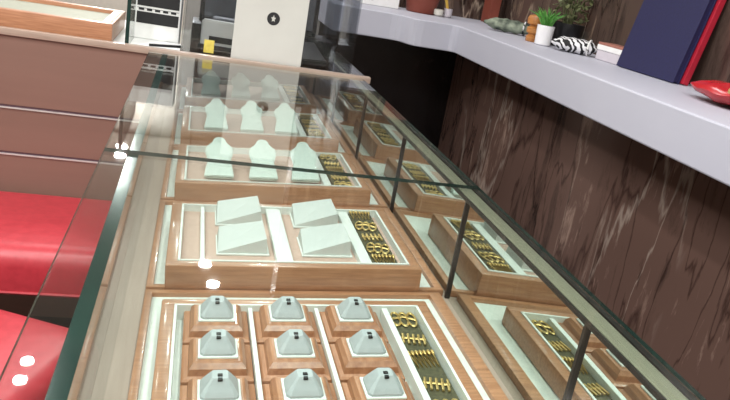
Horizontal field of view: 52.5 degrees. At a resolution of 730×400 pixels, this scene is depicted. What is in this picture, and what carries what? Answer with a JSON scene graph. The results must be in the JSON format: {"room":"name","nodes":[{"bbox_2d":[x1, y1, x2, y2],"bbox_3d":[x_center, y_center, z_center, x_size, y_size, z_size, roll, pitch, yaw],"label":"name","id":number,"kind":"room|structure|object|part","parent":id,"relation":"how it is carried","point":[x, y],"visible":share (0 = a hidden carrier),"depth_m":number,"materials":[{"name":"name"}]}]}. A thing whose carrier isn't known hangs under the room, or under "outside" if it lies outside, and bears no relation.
{"room":"shop","nodes":[
{"label":"shop","id":0,"kind":"room"},
{"bbox_2d":[54,0,200,29],"bbox_3d":[-2.396,-2.991,7.352,4.800,2.780,0.100,5,18,-14],"label":"wall","id":1,"kind":"structure","parent":0,"point":[193,6],"depth_m":7.63,"materials":[{"name":"paint"}]},
{"bbox_2d":[316,20,456,150],"bbox_3d":[0.159,-0.307,3.491,0.950,0.953,0.330,5,18,-14],"label":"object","id":2,"kind":"structure","parent":0,"point":[414,80],"depth_m":3.23,"materials":[{"name":"black stone"}]},
{"bbox_2d":[398,0,484,19],"bbox_3d":[0.381,-1.687,3.135,0.950,1.728,0.150,5,18,-14],"label":"wall","id":3,"kind":"structure","parent":0,"point":[471,9],"depth_m":3.37,"materials":[{"name":"brown stone"}]},
{"bbox_2d":[437,54,729,399],"bbox_3d":[1.024,0.668,0.965,0.330,0.953,5.320,5,18,-14],"label":"panel","id":4,"kind":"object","parent":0,"point":[647,232],"depth_m":1.96,"materials":[{"name":"brown wood"}]},
{"bbox_2d":[318,0,729,185],"bbox_3d":[0.739,0.111,0.798,0.835,0.099,5.500,5,18,-14],"label":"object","id":5,"kind":"object","parent":4,"relation":"on","point":[679,122],"visible":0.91,"depth_m":1.93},
{"bbox_2d":[354,0,399,8],"bbox_3d":[0.048,-0.858,3.152,0.172,0.050,0.123,5,19,-16],"label":"gift box","id":6,"kind":"object","parent":5,"relation":"on","point":[384,3],"visible":1,"depth_m":3.11,"materials":[{"name":"paper"}]},
{"bbox_2d":[406,0,439,14],"bbox_3d":[0.248,-0.874,3.146,0.168,0.150,0.168,5,18,-14],"label":"terracotta pot","id":7,"kind":"object","parent":5,"relation":"on","point":[419,6],"visible":0.98,"depth_m":3.11,"materials":[{"name":"brown"}]},
{"bbox_2d":[433,9,443,16],"bbox_3d":[0.311,-0.794,3.135,0.042,0.028,0.042,5,18,-14],"label":"candle","id":8,"kind":"object","parent":5,"relation":"on","point":[437,12],"visible":1,"depth_m":3.12,"materials":[{"name":"wax"}]},
{"bbox_2d":[443,8,452,17],"bbox_3d":[0.353,-0.797,3.154,0.036,0.036,0.036,5,18,-14],"label":"pencil cup","id":9,"kind":"object","parent":5,"relation":"on","point":[447,12],"visible":1,"depth_m":3.14,"materials":[{"name":"ceramic"}]},
{"bbox_2d":[481,0,501,21],"bbox_3d":[0.567,-0.884,3.271,0.044,0.200,0.092,5,18,-14],"label":"book","id":10,"kind":"object","parent":5,"relation":"on","point":[491,8],"visible":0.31,"depth_m":3.25,"materials":[{"name":"paper"}]},
{"bbox_2d":[484,17,529,35],"bbox_3d":[0.554,-0.668,2.842,0.200,0.056,0.077,15,19,16],"label":"pouch","id":11,"kind":"object","parent":5,"relation":"on","point":[505,25],"visible":0.85,"depth_m":2.82,"materials":[{"name":"green fabric"}]},
{"bbox_2d":[525,14,540,41],"bbox_3d":[0.596,-0.603,2.598,0.062,0.092,0.062,5,18,-14],"label":"wooden stand","id":12,"kind":"object","parent":5,"relation":"on","point":[533,20],"visible":0.61,"depth_m":2.58,"materials":[{"name":"brown wood"}]},
{"bbox_2d":[529,6,564,45],"bbox_3d":[0.620,-0.590,2.514,0.114,0.127,0.103,-7,24,-42],"label":"potted succulent","id":13,"kind":"object","parent":5,"relation":"on","point":[545,30],"visible":1,"depth_m":2.50,"materials":[{"name":"green plant"}]},
{"bbox_2d":[534,24,554,45],"bbox_3d":[0.610,-0.561,2.519,0.060,0.066,0.060,5,18,-14],"label":"pot","id":14,"kind":"object","parent":13,"relation":"on","point":[544,32],"depth_m":2.50,"materials":[{"name":"white ceramic"}]},
{"bbox_2d":[550,0,593,45],"bbox_3d":[0.717,-0.647,2.583,0.135,0.224,0.136,18,20,24],"label":"potted plant","id":15,"kind":"object","parent":5,"relation":"on","point":[566,28],"visible":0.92,"depth_m":2.56,"materials":[{"name":"green plant"}]},
{"bbox_2d":[550,21,584,45],"bbox_3d":[0.706,-0.580,2.605,0.116,0.082,0.116,5,18,-14],"label":"pot","id":16,"kind":"object","parent":15,"relation":"on","point":[565,28],"depth_m":2.55,"materials":[{"name":"ceramic"}]},
{"bbox_2d":[551,36,596,56],"bbox_3d":[0.684,-0.502,2.409,0.155,0.056,0.077,18,19,22],"label":"pouch","id":17,"kind":"object","parent":5,"relation":"on","point":[569,44],"visible":0.95,"depth_m":2.38,"materials":[{"name":"fabric"}]},
{"bbox_2d":[595,42,623,64],"bbox_3d":[0.783,-0.451,2.296,0.064,0.054,0.140,4,19,-18],"label":"lidded box","id":18,"kind":"object","parent":5,"relation":"on","point":[607,52],"visible":0.61,"depth_m":2.29,"materials":[{"name":"cardboard"}]},
{"bbox_3d":[0.787,-0.472,2.288,0.062,0.008,0.138,4,19,-18],"label":"lid","id":19,"kind":"part","parent":18,"relation":"part of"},
{"bbox_2d":[616,0,716,84],"bbox_3d":[0.855,-0.520,2.055,0.082,0.358,0.270,4,19,-17],"label":"book","id":20,"kind":"object","parent":5,"relation":"on","point":[662,40],"visible":0.94,"depth_m":2.04,"materials":[{"name":"paper"}]},
{"bbox_2d":[679,0,726,85],"bbox_3d":[0.879,-0.511,2.052,0.076,0.348,0.262,4,19,-17],"label":"folder","id":21,"kind":"object","parent":5,"relation":"on","point":[719,4],"visible":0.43,"depth_m":1.95,"materials":[{"name":"plastic"}]},
{"bbox_2d":[690,80,729,105],"bbox_3d":[0.830,-0.224,1.619,0.140,0.055,0.310,3,19,-22],"label":"bowl","id":22,"kind":"object","parent":5,"relation":"on","point":[717,91],"visible":1,"depth_m":1.62,"materials":[{"name":"red ceramic"}]},
{"bbox_2d":[498,0,729,84],"bbox_3d":[1.349,-0.702,0.635,0.115,1.728,5.500,5,18,-14],"label":"wall","id":23,"kind":"structure","parent":0,"point":[610,21],"depth_m":2.42,"materials":[{"name":"brown wood"}]},
{"bbox_3d":[-1.585,0.119,2.957,4.800,0.100,10.400,5,18,-14],"label":"floor","id":24,"kind":"structure","parent":0,"visible":0},
{"bbox_2d":[0,309,68,399],"bbox_3d":[-0.776,0.480,1.377,0.408,0.454,0.408,13,18,9],"label":"stool","id":25,"kind":"object","parent":24,"relation":"on","point":[28,374],"visible":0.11,"depth_m":1.34,"materials":[{"name":"leather"}]},
{"bbox_2d":[0,191,111,298],"bbox_3d":[-0.946,0.259,1.931,0.668,0.474,0.428,5,18,-14],"label":"stool","id":26,"kind":"object","parent":24,"relation":"on","point":[33,227],"visible":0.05,"depth_m":1.75,"materials":[{"name":"leather"}]},
{"bbox_2d":[0,20,370,327],"bbox_3d":[-1.425,-0.156,2.239,2.708,0.906,0.603,5,18,-14],"label":"counter","id":27,"kind":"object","parent":24,"relation":"on","point":[63,97],"depth_m":2.03,"materials":[{"name":"brown wood"}]},
{"bbox_3d":[-1.709,0.236,2.010,2.121,0.077,0.018,5,18,-14],"label":"panel","id":28,"kind":"part","parent":27,"relation":"part of","materials":[{"name":"brown laminate"}]},
{"bbox_3d":[-1.644,-0.131,1.890,2.121,0.126,0.018,5,18,-14],"label":"panel","id":29,"kind":"part","parent":27,"relation":"part of","materials":[{"name":"brown laminate"}]},
{"bbox_2d":[0,0,125,40],"bbox_3d":[-1.180,-0.554,2.056,0.950,0.052,0.360,5,18,-14],"label":"tray","id":30,"kind":"object","parent":27,"relation":"on","point":[51,16],"visible":0.84,"depth_m":2.00,"materials":[{"name":"brown wood"}]},
{"bbox_3d":[-1.622,-0.256,1.849,2.121,0.120,0.018,5,18,-14],"label":"panel","id":31,"kind":"part","parent":27,"relation":"part of","materials":[{"name":"brown laminate"}]},
{"bbox_3d":[-1.595,-0.408,1.800,2.121,0.185,0.018,5,18,-14],"label":"panel","id":32,"kind":"part","parent":27,"relation":"part of","materials":[{"name":"brown laminate"}]},
{"bbox_2d":[125,0,136,43],"bbox_3d":[-0.673,-0.639,2.190,0.010,0.299,0.470,5,18,-14],"label":"end panel","id":33,"kind":"object","parent":27,"relation":"on","point":[131,4],"visible":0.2,"depth_m":2.02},
{"bbox_2d":[134,0,183,42],"bbox_3d":[-0.611,-0.580,2.202,0.130,0.200,0.061,7,18,-10],"label":"printed box","id":34,"kind":"object","parent":27,"relation":"on","point":[160,20],"visible":0.94,"depth_m":2.19,"materials":[{"name":"cardboard"}]},
{"bbox_3d":[-0.613,-0.534,2.186,0.120,0.033,0.002,7,18,-10],"label":"black panel","id":35,"kind":"part","parent":34,"relation":"part of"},
{"bbox_3d":[-0.603,-0.591,2.167,0.120,0.055,0.002,7,18,-10],"label":"black panel","id":36,"kind":"part","parent":34,"relation":"part of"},
{"bbox_2d":[140,39,180,49],"bbox_3d":[-0.590,-0.450,2.141,0.110,0.001,0.130,5,18,-14],"label":"paper sheet","id":37,"kind":"object","parent":27,"relation":"on","point":[145,42],"visible":0.57,"depth_m":2.15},
{"bbox_2d":[149,43,181,47],"bbox_3d":[-0.565,-0.439,2.108,0.105,0.007,0.008,-6,24,-40],"label":"pen","id":38,"kind":"object","parent":37,"relation":"on","point":[155,45],"visible":0.84,"depth_m":2.10,"materials":[{"name":"black plastic"}]},
{"bbox_3d":[-1.294,-0.475,1.837,2.708,0.018,0.025,5,18,-14],"label":"edge trim","id":39,"kind":"part","parent":27,"relation":"part of","materials":[{"name":"brown wood"}]},
{"bbox_2d":[197,16,234,52],"bbox_3d":[-0.417,-0.504,2.253,0.160,0.092,0.117,8,18,-6],"label":"printer","id":40,"kind":"object","parent":27,"relation":"on","point":[218,29],"visible":0.5,"depth_m":2.20,"materials":[{"name":"beige plastic"}]},
{"bbox_3d":[-0.411,-0.541,2.250,0.100,0.018,0.050,8,18,-6],"label":"lid","id":41,"kind":"part","parent":40,"relation":"part of","materials":[{"name":"grey plastic"}]},
{"bbox_2d":[180,0,339,64],"bbox_3d":[-0.281,-0.576,2.210,0.494,0.300,0.252,5,18,-14],"label":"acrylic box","id":42,"kind":"object","parent":27,"relation":"on","point":[208,44],"visible":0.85,"depth_m":2.10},
{"bbox_3d":[-0.517,-0.599,2.151,0.005,0.300,0.250,5,18,-14],"label":"panel","id":43,"kind":"part","parent":42,"relation":"part of","materials":[{"name":"clear plastic"}]},
{"bbox_2d":[191,0,332,56],"bbox_3d":[-0.338,-0.622,2.481,0.460,0.200,0.180,5,18,-14],"label":"cash till","id":44,"kind":"object","parent":27,"relation":"on","point":[222,8],"visible":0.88,"depth_m":2.44,"materials":[{"name":"black plastic"}]},
{"bbox_2d":[199,0,320,37],"bbox_3d":[-0.348,-0.647,2.470,0.390,0.150,0.040,5,18,-14],"label":"printer","id":45,"kind":"object","parent":44,"relation":"on","point":[222,8],"depth_m":2.43,"materials":[{"name":"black plastic"}]},
{"bbox_3d":[-0.331,-0.475,2.374,0.588,0.006,0.578,5,18,-14],"label":"glass","id":46,"kind":"part","parent":27,"relation":"part of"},
{"bbox_2d":[231,0,309,66],"bbox_3d":[-0.263,-0.523,2.081,0.200,0.285,0.024,5,18,-14],"label":"shopping bag","id":47,"kind":"object","parent":27,"relation":"on","point":[269,31],"visible":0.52,"depth_m":2.08,"materials":[{"name":"white"}]},
{"bbox_2d":[301,42,326,66],"bbox_3d":[-0.175,-0.453,2.290,0.080,0.054,0.130,1,20,-25],"label":"card reader","id":48,"kind":"object","parent":27,"relation":"on","point":[311,56],"visible":0.72,"depth_m":2.26,"materials":[{"name":"black plastic"}]},
{"bbox_2d":[0,41,705,399],"bbox_3d":[-0.245,0.251,1.642,0.598,0.900,2.577,5,18,-14],"label":"glass display case","id":49,"kind":"object","parent":24,"relation":"on","point":[537,332],"visible":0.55,"depth_m":1.06,"materials":[{"name":"brown laminate"}]},
{"bbox_3d":[-0.434,-0.067,1.456,0.015,0.243,2.500,5,18,-14],"label":"pane","id":50,"kind":"part","parent":49,"relation":"part of","materials":[{"name":"clear glass"}]},
{"bbox_3d":[-0.426,-0.468,2.732,0.549,0.218,0.015,5,18,-14],"label":"panel","id":51,"kind":"part","parent":49,"relation":"part of","materials":[{"name":"glass"}]},
{"bbox_2d":[175,84,329,119],"bbox_3d":[-0.389,-0.332,2.511,0.482,0.040,0.402,5,18,-14],"label":"tray","id":52,"kind":"object","parent":49,"relation":"on","point":[180,101],"visible":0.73,"depth_m":2.48,"materials":[{"name":"brown wood"}]},
{"bbox_2d":[184,77,316,113],"bbox_3d":[-0.388,-0.342,2.474,0.412,0.070,0.340,5,18,-14],"label":"tray","id":53,"kind":"object","parent":52,"relation":"on","point":[193,97],"visible":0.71,"depth_m":2.39,"materials":[{"name":"brown wood"}]},
{"bbox_2d":[201,70,220,96],"bbox_3d":[-0.497,-0.376,2.396,0.063,0.070,0.105,5,18,-15],"label":"bust","id":54,"kind":"object","parent":53,"relation":"on","point":[210,80],"visible":1,"depth_m":2.38,"materials":[{"name":"fabric"}]},
{"bbox_2d":[231,73,250,98],"bbox_3d":[-0.405,-0.373,2.417,0.063,0.070,0.105,5,18,-15],"label":"bust","id":55,"kind":"object","parent":53,"relation":"on","point":[240,82],"visible":1,"depth_m":2.41,"materials":[{"name":"fabric"}]},
{"bbox_2d":[261,75,279,100],"bbox_3d":[-0.312,-0.369,2.438,0.063,0.070,0.105,5,18,-15],"label":"pad","id":56,"kind":"object","parent":53,"relation":"on","point":[269,85],"visible":1,"depth_m":2.43,"materials":[{"name":"fabric"}]},
{"bbox_2d":[284,86,295,88],"bbox_3d":[-0.265,-0.398,2.619,0.042,0.005,0.047,1,20,-27],"label":"bracelet","id":57,"kind":"object","parent":53,"relation":"on","point":[286,87],"visible":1,"depth_m":2.62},
{"bbox_2d":[287,92,299,95],"bbox_3d":[-0.240,-0.357,2.502,0.042,0.008,0.043,2,19,-24],"label":"bracelet","id":58,"kind":"object","parent":53,"relation":"on","point":[290,94],"visible":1,"depth_m":2.50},
{"bbox_3d":[-0.240,-0.349,2.503,0.044,0.008,0.294,2,19,-13],"label":"velvet panel","id":59,"kind":"part","parent":53,"relation":"part of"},
{"bbox_2d":[169,110,352,154],"bbox_3d":[-0.307,-0.194,2.134,0.482,0.040,0.402,5,18,-14],"label":"tray","id":60,"kind":"object","parent":49,"relation":"on","point":[175,137],"visible":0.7,"depth_m":2.09,"materials":[{"name":"brown wood"}]},
{"bbox_2d":[180,105,338,151],"bbox_3d":[-0.301,-0.197,2.073,0.412,0.070,0.310,5,18,-14],"label":"tray","id":61,"kind":"object","parent":60,"relation":"on","point":[193,131],"visible":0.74,"depth_m":1.97,"materials":[{"name":"brown wood"}]},
{"bbox_2d":[204,98,227,130],"bbox_3d":[-0.400,-0.230,1.998,0.063,0.070,0.105,5,18,-15],"label":"bust","id":62,"kind":"object","parent":61,"relation":"on","point":[216,111],"visible":1,"depth_m":1.99,"materials":[{"name":"fabric"}]},
{"bbox_2d":[240,101,263,132],"bbox_3d":[-0.308,-0.227,2.019,0.063,0.070,0.105,5,18,-15],"label":"pad","id":63,"kind":"object","parent":61,"relation":"on","point":[251,113],"visible":0.99,"depth_m":2.01,"materials":[{"name":"fabric"}]},
{"bbox_2d":[274,103,297,134],"bbox_3d":[-0.219,-0.223,2.039,0.063,0.070,0.105,5,18,-15],"label":"pad","id":64,"kind":"object","parent":61,"relation":"on","point":[285,115],"visible":1,"depth_m":2.03,"materials":[{"name":"fabric"}]},
{"bbox_2d":[299,114,312,118],"bbox_3d":[-0.175,-0.249,2.206,0.042,0.008,0.043,8,18,-7],"label":"bracelet","id":65,"kind":"object","parent":61,"relation":"on","point":[301,115],"visible":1,"depth_m":2.21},
{"bbox_2d":[301,119,315,123],"bbox_3d":[-0.164,-0.229,2.153,0.042,0.005,0.047,4,19,-18],"label":"bracelet","id":66,"kind":"object","parent":61,"relation":"on","point":[306,120],"visible":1,"depth_m":2.15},
{"bbox_3d":[-0.153,-0.203,2.103,0.044,0.008,0.264,2,19,-13],"label":"velvet panel","id":67,"kind":"part","parent":61,"relation":"part of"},
{"bbox_2d":[304,125,318,127],"bbox_3d":[-0.151,-0.209,2.098,0.036,0.006,0.028,1,20,-26],"label":"bracelet","id":68,"kind":"object","parent":61,"relation":"on","point":[307,126],"visible":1,"depth_m":2.09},
{"bbox_2d":[306,129,321,133],"bbox_3d":[-0.141,-0.191,2.049,0.042,0.005,0.047,5,19,-16],"label":"bracelet","id":69,"kind":"object","parent":61,"relation":"on","point":[307,130],"visible":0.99,"depth_m":2.05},
{"bbox_2d":[309,133,323,136],"bbox_3d":[-0.130,-0.173,1.998,0.042,0.008,0.043,6,18,-11],"label":"bracelet","id":70,"kind":"object","parent":61,"relation":"on","point":[310,134],"visible":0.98,"depth_m":2.01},
{"bbox_2d":[160,146,387,207],"bbox_3d":[-0.225,-0.057,1.756,0.482,0.040,0.402,5,18,-14],"label":"tray","id":71,"kind":"object","parent":49,"relation":"on","point":[168,187],"visible":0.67,"depth_m":1.69,"materials":[{"name":"brown wood"}]},
{"bbox_2d":[174,144,370,206],"bbox_3d":[-0.218,-0.056,1.688,0.412,0.070,0.297,5,18,-14],"label":"tray","id":72,"kind":"object","parent":71,"relation":"on","point":[191,184],"visible":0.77,"depth_m":1.58,"materials":[{"name":"brown wood"}]},
{"bbox_2d":[204,137,233,178],"bbox_3d":[-0.317,-0.091,1.615,0.063,0.070,0.105,5,18,-15],"label":"bust","id":73,"kind":"object","parent":72,"relation":"on","point":[219,149],"visible":0.91,"depth_m":1.61,"materials":[{"name":"fabric"}]},
{"bbox_2d":[249,140,277,180],"bbox_3d":[-0.225,-0.087,1.637,0.063,0.070,0.105,5,18,-15],"label":"bust","id":74,"kind":"object","parent":72,"relation":"on","point":[261,152],"visible":0.91,"depth_m":1.63,"materials":[{"name":"fabric"}]},
{"bbox_2d":[290,142,319,182],"bbox_3d":[-0.136,-0.084,1.657,0.063,0.070,0.105,5,18,-15],"label":"bust","id":75,"kind":"object","parent":72,"relation":"on","point":[302,155],"visible":0.94,"depth_m":1.65,"materials":[{"name":"fabric"}]},
{"bbox_2d":[320,154,336,160],"bbox_3d":[-0.090,-0.105,1.813,0.042,0.005,0.047,9,18,-2],"label":"bracelet","id":76,"kind":"object","parent":72,"relation":"on","point":[327,155],"visible":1,"depth_m":1.81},
{"bbox_2d":[324,161,338,165],"bbox_3d":[-0.080,-0.086,1.761,0.036,0.006,0.028,9,18,-3],"label":"bracelet","id":77,"kind":"object","parent":72,"relation":"on","point":[325,162],"visible":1,"depth_m":1.76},
{"bbox_2d":[326,166,342,171],"bbox_3d":[-0.069,-0.071,1.716,0.042,0.008,0.043,6,18,-12],"label":"bracelet","id":78,"kind":"object","parent":72,"relation":"on","point":[327,167],"visible":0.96,"depth_m":1.72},
{"bbox_3d":[-0.069,-0.063,1.718,0.044,0.008,0.251,2,19,-13],"label":"velvet panel","id":79,"kind":"part","parent":72,"relation":"part of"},
{"bbox_2d":[331,175,348,179],"bbox_3d":[-0.057,-0.051,1.663,0.036,0.006,0.028,2,19,-23],"label":"bracelet","id":80,"kind":"object","parent":72,"relation":"on","point":[334,177],"visible":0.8,"depth_m":1.66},
{"bbox_2d":[334,181,352,185],"bbox_3d":[-0.048,-0.034,1.617,0.042,0.005,0.047,9,18,-4],"label":"bracelet","id":81,"kind":"object","parent":72,"relation":"on","point":[341,182],"visible":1,"depth_m":1.62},
{"bbox_3d":[-0.197,-0.213,1.626,0.598,0.005,0.984,5,18,-14],"label":"pane","id":82,"kind":"part","parent":49,"relation":"part of","materials":[{"name":"clear glass"}]},
{"bbox_2d":[146,200,442,295],"bbox_3d":[-0.143,0.081,1.379,0.482,0.040,0.402,5,18,-14],"label":"tray","id":83,"kind":"object","parent":49,"relation":"on","point":[156,273],"visible":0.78,"depth_m":1.31,"materials":[{"name":"brown wood"}]},
{"bbox_2d":[164,201,421,291],"bbox_3d":[-0.137,0.080,1.315,0.412,0.070,0.294,5,18,-14],"label":"tray","id":84,"kind":"object","parent":83,"relation":"on","point":[192,261],"visible":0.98,"depth_m":1.21,"materials":[{"name":"brown wood"}]},
{"bbox_2d":[215,196,262,225],"bbox_3d":[-0.233,0.019,1.374,0.087,0.038,0.083,5,18,-14],"label":"pad","id":85,"kind":"object","parent":84,"relation":"on","point":[246,209],"visible":0.77,"depth_m":1.36,"materials":[{"name":"fabric"}]},
{"bbox_3d":[-0.235,0.033,1.379,0.087,0.003,0.083,2,19,-13],"label":"plate","id":86,"kind":"part","parent":85,"relation":"part of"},
{"bbox_2d":[216,221,269,255],"bbox_3d":[-0.207,0.063,1.254,0.087,0.038,0.083,5,18,-14],"label":"pad","id":87,"kind":"object","parent":84,"relation":"on","point":[242,239],"visible":1,"depth_m":1.24,"materials":[{"name":"fabric"}]},
{"bbox_3d":[-0.209,0.077,1.258,0.087,0.003,0.083,2,19,-13],"label":"plate","id":88,"kind":"part","parent":87,"relation":"part of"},
{"bbox_2d":[289,199,337,227],"bbox_3d":[-0.095,0.024,1.406,0.087,0.038,0.083,5,18,-14],"label":"pad","id":89,"kind":"object","parent":84,"relation":"on","point":[316,213],"visible":0.77,"depth_m":1.39,"materials":[{"name":"fabric"}]},
{"bbox_3d":[-0.098,0.038,1.411,0.087,0.003,0.083,2,19,-13],"label":"plate","id":90,"kind":"part","parent":89,"relation":"part of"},
{"bbox_2d":[297,223,352,257],"bbox_3d":[-0.069,0.068,1.285,0.087,0.038,0.083,5,18,-14],"label":"pad","id":91,"kind":"object","parent":84,"relation":"on","point":[327,241],"visible":1,"depth_m":1.27,"materials":[{"name":"fabric"}]},
{"bbox_3d":[-0.071,0.082,1.290,0.087,0.003,0.083,2,19,-13],"label":"plate","id":92,"kind":"part","parent":91,"relation":"part of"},
{"bbox_2d":[349,211,369,218],"bbox_3d":[-0.009,0.030,1.440,0.042,0.008,0.043,7,18,-10],"label":"bracelet","id":93,"kind":"object","parent":84,"relation":"on","point":[350,212],"visible":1,"depth_m":1.45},
{"bbox_2d":[355,221,376,230],"bbox_3d":[0.002,0.049,1.391,0.042,0.005,0.047,9,18,-2],"label":"bracelet","id":94,"kind":"object","parent":84,"relation":"on","point":[369,225],"visible":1,"depth_m":1.39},
{"bbox_2d":[361,233,382,240],"bbox_3d":[0.013,0.067,1.339,0.036,0.006,0.028,5,18,-14],"label":"bracelet","id":95,"kind":"object","parent":84,"relation":"on","point":[362,234],"visible":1,"depth_m":1.34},
{"bbox_3d":[0.012,0.073,1.344,0.044,0.008,0.248,2,19,-13],"label":"velvet panel","id":96,"kind":"part","parent":84,"relation":"part of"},
{"bbox_2d":[366,242,389,253],"bbox_3d":[0.023,0.084,1.294,0.042,0.005,0.047,10,18,-1],"label":"bracelet","id":97,"kind":"object","parent":84,"relation":"on","point":[379,244],"visible":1,"depth_m":1.29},
{"bbox_2d":[371,254,394,262],"bbox_3d":[0.033,0.100,1.246,0.042,0.008,0.043,6,18,-12],"label":"bracelet","id":98,"kind":"object","parent":84,"relation":"on","point":[372,255],"visible":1,"depth_m":1.25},
{"bbox_3d":[-0.193,0.032,1.572,0.555,0.030,2.550,2,19,-13],"label":"floor panel","id":99,"kind":"part","parent":49,"relation":"part of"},
{"bbox_2d":[127,289,508,399],"bbox_3d":[-0.066,0.218,1.000,0.472,0.039,0.402,5,18,-14],"label":"tray","id":100,"kind":"object","parent":49,"relation":"in","point":[141,382],"visible":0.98,"depth_m":1.09,"materials":[{"name":"brown wood"}]},
{"bbox_2d":[151,299,482,399],"bbox_3d":[-0.069,0.214,0.965,0.395,0.053,0.310,5,18,-14],"label":"tray","id":101,"kind":"object","parent":100,"relation":"on","point":[167,368],"visible":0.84,"depth_m":0.99,"materials":[{"name":"brown wood"}]},
{"bbox_2d":[182,296,249,344],"bbox_3d":[-0.203,0.160,1.015,0.088,0.059,0.086,5,18,-14],"label":"block","id":102,"kind":"object","parent":101,"relation":"on","point":[216,312],"visible":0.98,"depth_m":0.99,"materials":[{"name":"brown wood"}]},
{"bbox_2d":[180,329,253,385],"bbox_3d":[-0.184,0.191,0.929,0.088,0.059,0.086,5,18,-14],"label":"block","id":103,"kind":"object","parent":101,"relation":"on","point":[217,349],"visible":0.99,"depth_m":0.91,"materials":[{"name":"brown wood"}]},
{"bbox_2d":[179,370,255,399],"bbox_3d":[-0.165,0.223,0.844,0.088,0.059,0.086,5,18,-14],"label":"block","id":104,"kind":"object","parent":101,"relation":"on","point":[217,384],"visible":1,"depth_m":0.83,"materials":[{"name":"brown wood"}]},
{"bbox_2d":[253,296,320,344],"bbox_3d":[-0.109,0.164,1.037,0.088,0.059,0.086,5,18,-14],"label":"block","id":105,"kind":"object","parent":101,"relation":"on","point":[286,313],"visible":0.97,"depth_m":1.02,"materials":[{"name":"brown wood"}]},
{"bbox_2d":[257,329,331,383],"bbox_3d":[-0.090,0.195,0.951,0.088,0.059,0.086,5,18,-14],"label":"block","id":106,"kind":"object","parent":101,"relation":"on","point":[293,350],"visible":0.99,"depth_m":0.93,"materials":[{"name":"brown wood"}]},
{"bbox_2d":[262,369,336,399],"bbox_3d":[-0.071,0.226,0.866,0.088,0.059,0.086,5,18,-14],"label":"block","id":107,"kind":"object","parent":101,"relation":"on","point":[301,384],"visible":1,"depth_m":0.85,"materials":[{"name":"brown wood"}]},
{"bbox_2d":[319,297,388,343],"bbox_3d":[-0.015,0.168,1.058,0.088,0.059,0.086,5,18,-14],"label":"block","id":108,"kind":"object","parent":101,"relation":"on","point":[352,315],"visible":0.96,"depth_m":1.04,"materials":[{"name":"brown wood"}]},
{"bbox_2d":[329,329,404,382],"bbox_3d":[0.003,0.199,0.973,0.088,0.059,0.086,5,18,-14],"label":"block","id":109,"kind":"object","parent":101,"relation":"on","point":[360,354],"visible":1,"depth_m":0.95,"materials":[{"name":"brown wood"}]},
{"bbox_2d":[340,368,414,399],"bbox_3d":[0.022,0.230,0.887,0.088,0.059,0.086,5,18,-14],"label":"block","id":110,"kind":"object","parent":101,"relation":"on","point":[380,383],"visible":1,"depth_m":0.87,"materials":[{"name":"brown wood"}]},
{"bbox_2d":[390,312,417,326],"bbox_3d":[0.058,0.177,1.101,0.040,0.005,0.046,7,18,-9],"label":"bracelet","id":111,"kind":"object","parent":101,"relation":"on","point":[405,316],"visible":0.98,"depth_m":1.10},
{"bbox_2d":[401,333,425,345],"bbox_3d":[0.069,0.197,1.046,0.035,0.006,0.027,9,18,-5],"label":"bracelet","id":112,"kind":"object","parent":101,"relation":"on","point":[403,338],"visible":1,"depth_m":1.05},
{"bbox_2d":[407,349,439,367],"bbox_3d":[0.080,0.214,0.998,0.040,0.008,0.042,4,19,-18],"label":"bracelet","id":113,"kind":"object","parent":101,"relation":"on","point":[419,352],"visible":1,"depth_m":1.00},
{"bbox_3d":[0.079,0.223,1.000,0.041,0.011,0.264,2,19,-13],"label":"velvet panel","id":114,"kind":"part","parent":101,"relation":"part of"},
{"bbox_2d":[423,377,450,391],"bbox_3d":[0.091,0.235,0.942,0.035,0.006,0.027,9,18,-2],"label":"bracelet","id":115,"kind":"object","parent":101,"relation":"on","point":[425,382],"visible":1,"depth_m":0.94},
{"bbox_3d":[-0.137,-0.391,2.560,0.006,0.195,0.446,5,18,-14],"label":"mirror door","id":116,"kind":"part","parent":49,"relation":"part of","materials":[{"name":"glass"}]},
{"bbox_3d":[-0.093,-0.326,2.347,0.008,0.172,0.005,5,18,-14],"label":"edge trim","id":117,"kind":"part","parent":49,"relation":"part of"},
{"bbox_3d":[-0.051,-0.246,2.164,0.006,0.195,0.406,5,18,-14],"label":"mirror door","id":118,"kind":"part","parent":49,"relation":"part of","materials":[{"name":"glass"}]},
{"bbox_3d":[-0.011,-0.189,1.970,0.008,0.172,0.005,5,18,-14],"label":"edge trim","id":119,"kind":"part","parent":49,"relation":"part of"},
{"bbox_3d":[0.031,-0.110,1.788,0.006,0.195,0.402,5,18,-14],"label":"mirror door","id":120,"kind":"part","parent":49,"relation":"part of","materials":[{"name":"glass"}]},
{"bbox_3d":[0.070,-0.052,1.596,0.008,0.172,0.005,5,18,-14],"label":"edge trim","id":121,"kind":"part","parent":49,"relation":"part of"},
{"bbox_3d":[0.112,0.027,1.413,0.006,0.195,0.404,5,18,-14],"label":"mirror door","id":122,"kind":"part","parent":49,"relation":"part of","materials":[{"name":"glass"}]},
{"bbox_3d":[0.152,0.084,1.220,0.008,0.172,0.005,5,18,-14],"label":"edge trim","id":123,"kind":"part","parent":49,"relation":"part of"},
{"bbox_3d":[0.096,-0.136,1.573,0.022,0.007,2.550,5,18,-14],"label":"rail","id":124,"kind":"part","parent":49,"relation":"part of","materials":[{"name":"beige metal"}]},
{"bbox_3d":[0.193,0.163,1.039,0.006,0.195,0.402,5,18,-14],"label":"mirror door","id":125,"kind":"part","parent":49,"relation":"part of","materials":[{"name":"glass"}]},
{"bbox_3d":[0.111,-0.127,1.580,0.007,0.024,2.550,5,18,-14],"label":"trim","id":126,"kind":"part","parent":49,"relation":"part of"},
{"bbox_3d":[0.233,0.220,0.847,0.008,0.172,0.005,5,18,-14],"label":"edge trim","id":127,"kind":"part","parent":49,"relation":"part of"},
{"bbox_3d":[0.280,0.307,0.642,0.006,0.195,0.451,5,18,-14],"label":"mirror door","id":128,"kind":"part","parent":49,"relation":"part of","materials":[{"name":"glass"}]}
]}

